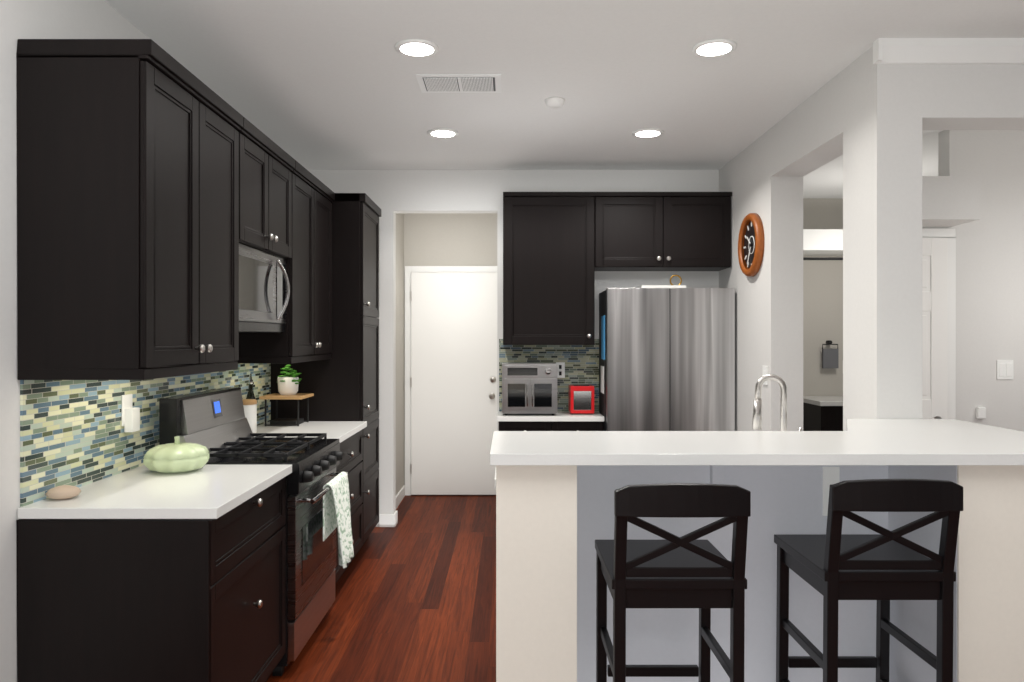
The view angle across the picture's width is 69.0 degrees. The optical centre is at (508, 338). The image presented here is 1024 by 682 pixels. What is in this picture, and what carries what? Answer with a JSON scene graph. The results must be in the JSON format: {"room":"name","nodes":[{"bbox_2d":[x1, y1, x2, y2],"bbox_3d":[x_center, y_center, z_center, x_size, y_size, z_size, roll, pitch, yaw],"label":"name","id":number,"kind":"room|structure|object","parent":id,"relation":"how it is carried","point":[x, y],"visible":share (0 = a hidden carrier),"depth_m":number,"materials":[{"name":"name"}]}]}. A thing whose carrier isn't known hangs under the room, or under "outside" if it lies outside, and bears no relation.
{"room":"kitchen","nodes":[
{"label":"kitchen","id":0,"kind":"room"},
{"bbox_2d":[0,0,149,681],"bbox_3d":[-1.635,0.072,1.435,0.150,2.755,8.870,0,0,0],"label":"wall","id":1,"kind":"structure","parent":0,"point":[19,19],"depth_m":2.34,"materials":[{"name":"white paint"}]},
{"bbox_2d":[16,39,242,379],"bbox_3d":[-1.338,-0.410,2.767,0.442,1.080,0.820,0,0,0],"label":"upper cabinet","id":2,"kind":"object","parent":1,"relation":"attached to","point":[128,162],"visible":1,"depth_m":2.36,"materials":[{"name":"black wood"}]},
{"bbox_2d":[20,363,270,506],"bbox_3d":[-1.556,0.312,3.614,0.008,0.445,2.473,0,0,0],"label":"tile backsplash","id":3,"kind":"structure","parent":1,"relation":"attached to","point":[72,433],"depth_m":2.78,"materials":[{"name":"tile"}]},
{"bbox_2d":[122,394,139,431],"bbox_3d":[-1.530,0.300,3.020,0.041,0.150,0.080,0,0,0],"label":"outlet","id":4,"kind":"object","parent":3,"relation":"attached to","point":[130,414],"visible":1,"depth_m":3.00,"materials":[{"name":"white plastic"}]},
{"bbox_2d":[238,117,294,258],"bbox_3d":[-1.338,-0.687,3.565,0.442,0.526,0.766,0,0,0],"label":"upper cabinet","id":5,"kind":"object","parent":1,"relation":"attached to","point":[265,176],"visible":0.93,"depth_m":3.51,"materials":[{"name":"black wood"}]},
{"bbox_2d":[239,243,289,332],"bbox_3d":[-1.333,-0.228,3.565,0.445,0.388,0.762,0,0,0],"label":"microwave","id":6,"kind":"object","parent":5,"relation":"attached to","point":[264,286],"visible":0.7,"depth_m":3.56,"materials":[{"name":"metal"}]},
{"bbox_2d":[238,160,334,362],"bbox_3d":[-1.338,-0.410,4.400,0.442,1.080,0.894,0,0,0],"label":"upper cabinet","id":7,"kind":"object","parent":1,"relation":"attached to","point":[307,336],"visible":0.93,"depth_m":4.22,"materials":[{"name":"black wood"}]},
{"bbox_2d":[267,495,495,681],"bbox_3d":[1.400,1.490,2.600,9.200,0.080,11.200,0,0,0],"label":"floor","id":8,"kind":"structure","parent":0,"point":[416,602],"depth_m":4.04,"materials":[{"name":"brown wood"}]},
{"bbox_2d":[16,465,291,681],"bbox_3d":[-1.238,0.994,2.766,0.642,0.918,0.822,0,0,0],"label":"base cabinet","id":9,"kind":"object","parent":8,"relation":"on","point":[142,574],"visible":1,"depth_m":2.36,"materials":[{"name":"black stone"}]},
{"bbox_2d":[46,485,80,499],"bbox_3d":[-1.495,0.513,2.500,0.104,0.041,0.104,0,0,0],"label":"dish","id":10,"kind":"object","parent":9,"relation":"on","point":[61,492],"visible":1,"depth_m":2.47,"materials":[{"name":"beige ceramic"}]},
{"bbox_2d":[143,436,208,472],"bbox_3d":[-1.345,0.464,3.020,0.252,0.140,0.242,0,0,0],"label":"pumpkin","id":11,"kind":"object","parent":9,"relation":"on","point":[177,457],"visible":1,"depth_m":2.94,"materials":[{"name":"green"}]},
{"bbox_2d":[159,387,347,675],"bbox_3d":[-1.168,0.853,3.565,0.654,1.195,0.764,0,0,0],"label":"stove","id":12,"kind":"object","parent":8,"relation":"on","point":[215,419],"visible":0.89,"depth_m":3.39,"materials":[{"name":"metal"}]},
{"bbox_2d":[323,471,353,567],"bbox_3d":[-0.824,0.886,3.668,0.100,0.408,0.340,0,0,0],"label":"hanging towel","id":13,"kind":"object","parent":12,"relation":"hanging from","point":[336,502],"visible":0.98,"depth_m":3.62,"materials":[{"name":"white fabric"}]},
{"bbox_2d":[254,421,366,583],"bbox_3d":[-1.238,0.993,4.400,0.642,0.915,0.894,0,0,0],"label":"base cabinet","id":14,"kind":"object","parent":8,"relation":"on","point":[349,434],"visible":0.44,"depth_m":4.55,"materials":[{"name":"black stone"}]},
{"bbox_2d":[242,399,256,432],"bbox_3d":[-1.490,0.439,4.220,0.118,0.190,0.118,0,0,0],"label":"canister","id":15,"kind":"object","parent":14,"relation":"on","point":[250,405],"visible":0.48,"depth_m":4.18,"materials":[{"name":"white ceramic"}]},
{"bbox_2d":[246,374,255,399],"bbox_3d":[-1.515,0.369,4.370,0.064,0.330,0.064,0,0,0],"label":"oil bottle","id":16,"kind":"object","parent":14,"relation":"on","point":[250,395],"visible":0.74,"depth_m":4.36,"materials":[{"name":"black glass"}]},
{"bbox_2d":[259,393,313,425],"bbox_3d":[-1.390,0.442,4.670,0.260,0.184,0.280,0,0,0],"label":"stand","id":17,"kind":"object","parent":14,"relation":"on","point":[278,421],"visible":1,"depth_m":4.58,"materials":[{"name":"brown wood"}]},
{"bbox_2d":[277,365,301,394],"bbox_3d":[-1.384,0.255,4.690,0.154,0.187,0.151,0,0,-19],"label":"plant pot","id":18,"kind":"object","parent":17,"relation":"on","point":[288,385],"visible":1,"depth_m":4.64,"materials":[{"name":"white ceramic"}]},
{"bbox_2d":[271,193,380,561],"bbox_3d":[-1.238,0.249,5.155,0.642,2.402,0.610,0,0,0],"label":"pantry cabinet","id":19,"kind":"object","parent":8,"relation":"on","point":[344,386],"visible":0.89,"depth_m":4.85,"materials":[{"name":"black wood"}]},
{"bbox_2d":[497,412,603,430],"bbox_3d":[0.300,1.005,5.555,0.776,0.890,0.376,0,0,0],"label":"base cabinet","id":20,"kind":"object","parent":8,"relation":"on","point":[561,421],"visible":0.25,"depth_m":5.40,"materials":[{"name":"white stone"}]},
{"bbox_2d":[502,362,556,414],"bbox_3d":[0.151,0.369,5.552,0.404,0.379,0.336,0,0,0],"label":"toaster oven","id":21,"kind":"object","parent":20,"relation":"on","point":[527,387],"visible":1,"depth_m":5.42,"materials":[{"name":"metal"}]},
{"bbox_2d":[568,384,593,414],"bbox_3d":[0.542,0.453,5.598,0.175,0.213,0.203,0,0,0],"label":"toaster","id":22,"kind":"object","parent":20,"relation":"on","point":[580,396],"visible":1,"depth_m":5.50,"materials":[{"name":"red metal"}]},
{"bbox_2d":[599,288,734,430],"bbox_3d":[1.145,0.544,5.479,0.910,1.811,0.518,0,0,0],"label":"fridge","id":23,"kind":"object","parent":8,"relation":"on","point":[667,355],"visible":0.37,"depth_m":5.27,"materials":[{"name":"metal"}]},
{"bbox_2d":[595,483,750,681],"bbox_3d":[0.504,0.933,2.385,0.401,1.034,0.511,0,0,0],"label":"stool","id":24,"kind":"object","parent":8,"relation":"on","point":[685,571],"visible":1,"depth_m":2.20,"materials":[{"name":"black wood"}]},
{"bbox_2d":[490,419,1023,681],"bbox_3d":[0.946,0.900,2.862,2.008,1.099,1.176,0,0,0],"label":"peninsula bar","id":25,"kind":"object","parent":8,"relation":"on","point":[555,490],"visible":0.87,"depth_m":2.48,"materials":[{"name":"white stone"}]},
{"bbox_2d":[752,374,801,430],"bbox_3d":[1.103,0.339,3.054,0.201,0.390,0.056,0,0,8],"label":"faucet","id":26,"kind":"object","parent":25,"relation":"on","point":[757,407],"visible":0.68,"depth_m":3.06,"materials":[{"name":"silver metal"}]},
{"bbox_2d":[803,396,842,430],"bbox_3d":[3.130,0.990,6.618,0.980,0.920,0.596,0,0,0],"label":"vanity","id":27,"kind":"object","parent":8,"relation":"on","point":[820,413],"visible":0.16,"depth_m":6.37,"materials":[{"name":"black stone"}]},
{"bbox_2d":[774,479,962,681],"bbox_3d":[1.163,0.933,2.454,0.401,1.034,0.511,0,0,0],"label":"stool","id":28,"kind":"object","parent":8,"relation":"on","point":[885,566],"visible":1,"depth_m":2.27,"materials":[{"name":"black wood"}]},
{"bbox_2d":[104,0,1023,198],"bbox_3d":[1.400,-1.345,2.600,9.200,0.080,11.200,0,0,0],"label":"ceiling","id":29,"kind":"structure","parent":0,"point":[327,82],"depth_m":3.57,"materials":[{"name":"white paint"}]},
{"bbox_2d":[395,39,438,57],"bbox_3d":[-0.412,-1.299,3.335,0.196,0.012,0.196,0,0,0],"label":"recessed light","id":30,"kind":"object","parent":29,"relation":"in","point":[416,48],"visible":1,"depth_m":3.32,"materials":[{"name":"white"}]},
{"bbox_2d":[428,128,458,137],"bbox_3d":[-0.417,-1.299,4.708,0.196,0.012,0.196,0,0,0],"label":"recessed light","id":31,"kind":"object","parent":29,"relation":"in","point":[438,132],"visible":1,"depth_m":4.69,"materials":[{"name":"white"}]},
{"bbox_2d":[416,74,500,92],"bbox_3d":[-0.250,-1.299,3.800,0.420,0.012,0.260,0,0,0],"label":"ceiling vent","id":32,"kind":"object","parent":29,"relation":"in","point":[428,83],"visible":1,"depth_m":3.77,"materials":[{"name":"white metal"}]},
{"bbox_2d":[545,97,564,108],"bbox_3d":[0.250,-1.287,4.070,0.110,0.034,0.110,0,0,0],"label":"smoke detector","id":33,"kind":"object","parent":29,"relation":"attached to","point":[552,102],"visible":1,"depth_m":4.04,"materials":[{"name":"white plastic"}]},
{"bbox_2d":[632,128,663,137],"bbox_3d":[0.878,-1.299,4.708,0.196,0.012,0.196,0,0,0],"label":"recessed light","id":34,"kind":"object","parent":29,"relation":"in","point":[647,132],"visible":1,"depth_m":4.69,"materials":[{"name":"white"}]},
{"bbox_2d":[692,39,736,57],"bbox_3d":[0.918,-1.299,3.335,0.196,0.012,0.196,0,0,0],"label":"recessed light","id":35,"kind":"object","parent":29,"relation":"in","point":[712,48],"visible":1,"depth_m":3.32,"materials":[{"name":"white"}]},
{"bbox_2d":[308,170,842,526],"bbox_3d":[2.220,0.072,6.395,7.560,2.755,1.290,0,0,0],"label":"wall","id":36,"kind":"structure","parent":0,"point":[428,217],"depth_m":5.75,"materials":[{"name":"white paint"}]},
{"bbox_2d":[379,485,404,526],"bbox_3d":[2.220,1.400,1.995,7.560,0.100,9.790,0,0,0],"label":"baseboard","id":37,"kind":"structure","parent":36,"relation":"attached to","point":[385,520],"depth_m":5.74,"materials":[{"name":"white wood"}]},
{"bbox_2d":[405,266,496,495],"bbox_3d":[-0.496,0.387,6.863,0.937,2.126,0.110,0,0,0],"label":"hall door","id":38,"kind":"structure","parent":36,"relation":"in","point":[451,311],"depth_m":6.88,"materials":[{"name":"white wood"}]},
{"bbox_2d":[499,339,598,411],"bbox_3d":[0.312,0.280,5.746,0.776,0.560,0.008,0,0,0],"label":"tile backsplash","id":39,"kind":"structure","parent":36,"relation":"attached to","point":[581,361],"depth_m":5.74,"materials":[{"name":"tile"}]},
{"bbox_2d":[556,362,564,377],"bbox_3d":[0.395,0.240,5.738,0.070,0.120,0.008,0,0,0],"label":"outlet","id":40,"kind":"object","parent":39,"relation":"attached to","point":[560,365],"visible":0.92,"depth_m":5.74,"materials":[{"name":"white plastic"}]},
{"bbox_2d":[503,192,731,344],"bbox_3d":[0.785,-0.512,5.555,1.662,1.111,0.376,0,0,0],"label":"upper cabinet","id":41,"kind":"object","parent":36,"relation":"attached to","point":[555,243],"visible":1,"depth_m":5.41,"materials":[{"name":"black wood"}]},
{"bbox_2d":[803,229,842,259],"bbox_3d":[3.050,-0.824,6.683,2.300,0.252,0.466,0,0,0],"label":"shelf","id":42,"kind":"object","parent":36,"relation":"attached to","point":[816,242],"visible":0.02,"depth_m":6.45,"materials":[{"name":"white"}]},
{"bbox_2d":[822,340,838,367],"bbox_3d":[3.027,0.166,6.885,0.285,0.307,0.069,0,0,0],"label":"towel ring","id":43,"kind":"object","parent":36,"relation":"attached to","point":[830,357],"visible":0.89,"depth_m":6.85,"materials":[{"name":"black"}]},
{"bbox_2d":[636,275,685,287],"bbox_3d":[1.110,-0.417,5.480,0.320,0.110,0.280,0,0,0],"label":"tray","id":44,"kind":"object","parent":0,"point":[679,285],"depth_m":5.34,"materials":[{"name":"white"}]},
{"bbox_2d":[719,46,1023,431],"bbox_3d":[3.810,0.072,4.515,4.380,2.755,2.470,0,0,0],"label":"wall","id":45,"kind":"structure","parent":0,"point":[875,116],"depth_m":4.30,"materials":[{"name":"white paint"}]},
{"bbox_2d":[738,213,763,275],"bbox_3d":[1.597,-0.622,4.930,0.045,0.416,0.416,0,0,0],"label":"clock","id":46,"kind":"object","parent":45,"relation":"attached to","point":[751,233],"visible":1,"depth_m":4.92,"materials":[{"name":"brown wood"}]},
{"bbox_2d":[762,366,767,384],"bbox_3d":[1.614,0.230,4.700,0.010,0.120,0.080,0,0,0],"label":"switch plate","id":47,"kind":"object","parent":45,"relation":"attached to","point":[764,368],"visible":0.62,"depth_m":4.68,"materials":[{"name":"white plastic"}]},
{"bbox_2d":[922,228,955,418],"bbox_3d":[2.413,0.385,4.550,0.670,2.130,0.097,0,0,0],"label":"hall door","id":48,"kind":"structure","parent":45,"relation":"in","point":[938,244],"depth_m":4.56,"materials":[{"name":"white wood"}]},
{"bbox_2d":[873,38,1023,63],"bbox_3d":[3.801,-1.258,3.255,4.398,0.095,0.050,0,0,0],"label":"crown molding","id":49,"kind":"structure","parent":45,"relation":"attached to","point":[885,50],"depth_m":3.24,"materials":[{"name":"white"}]},
{"bbox_2d":[976,407,985,418],"bbox_3d":[2.905,0.455,4.585,0.050,0.070,0.029,0,0,0],"label":"outlet","id":50,"kind":"object","parent":45,"relation":"attached to","point":[980,411],"visible":1,"depth_m":4.57,"materials":[{"name":"white plastic"}]},
{"bbox_2d":[997,360,1012,379],"bbox_3d":[3.060,0.190,4.594,0.100,0.120,0.010,0,0,0],"label":"switch plate","id":51,"kind":"object","parent":45,"relation":"attached to","point":[1004,367],"visible":1,"depth_m":4.59,"materials":[{"name":"white plastic"}]}
]}

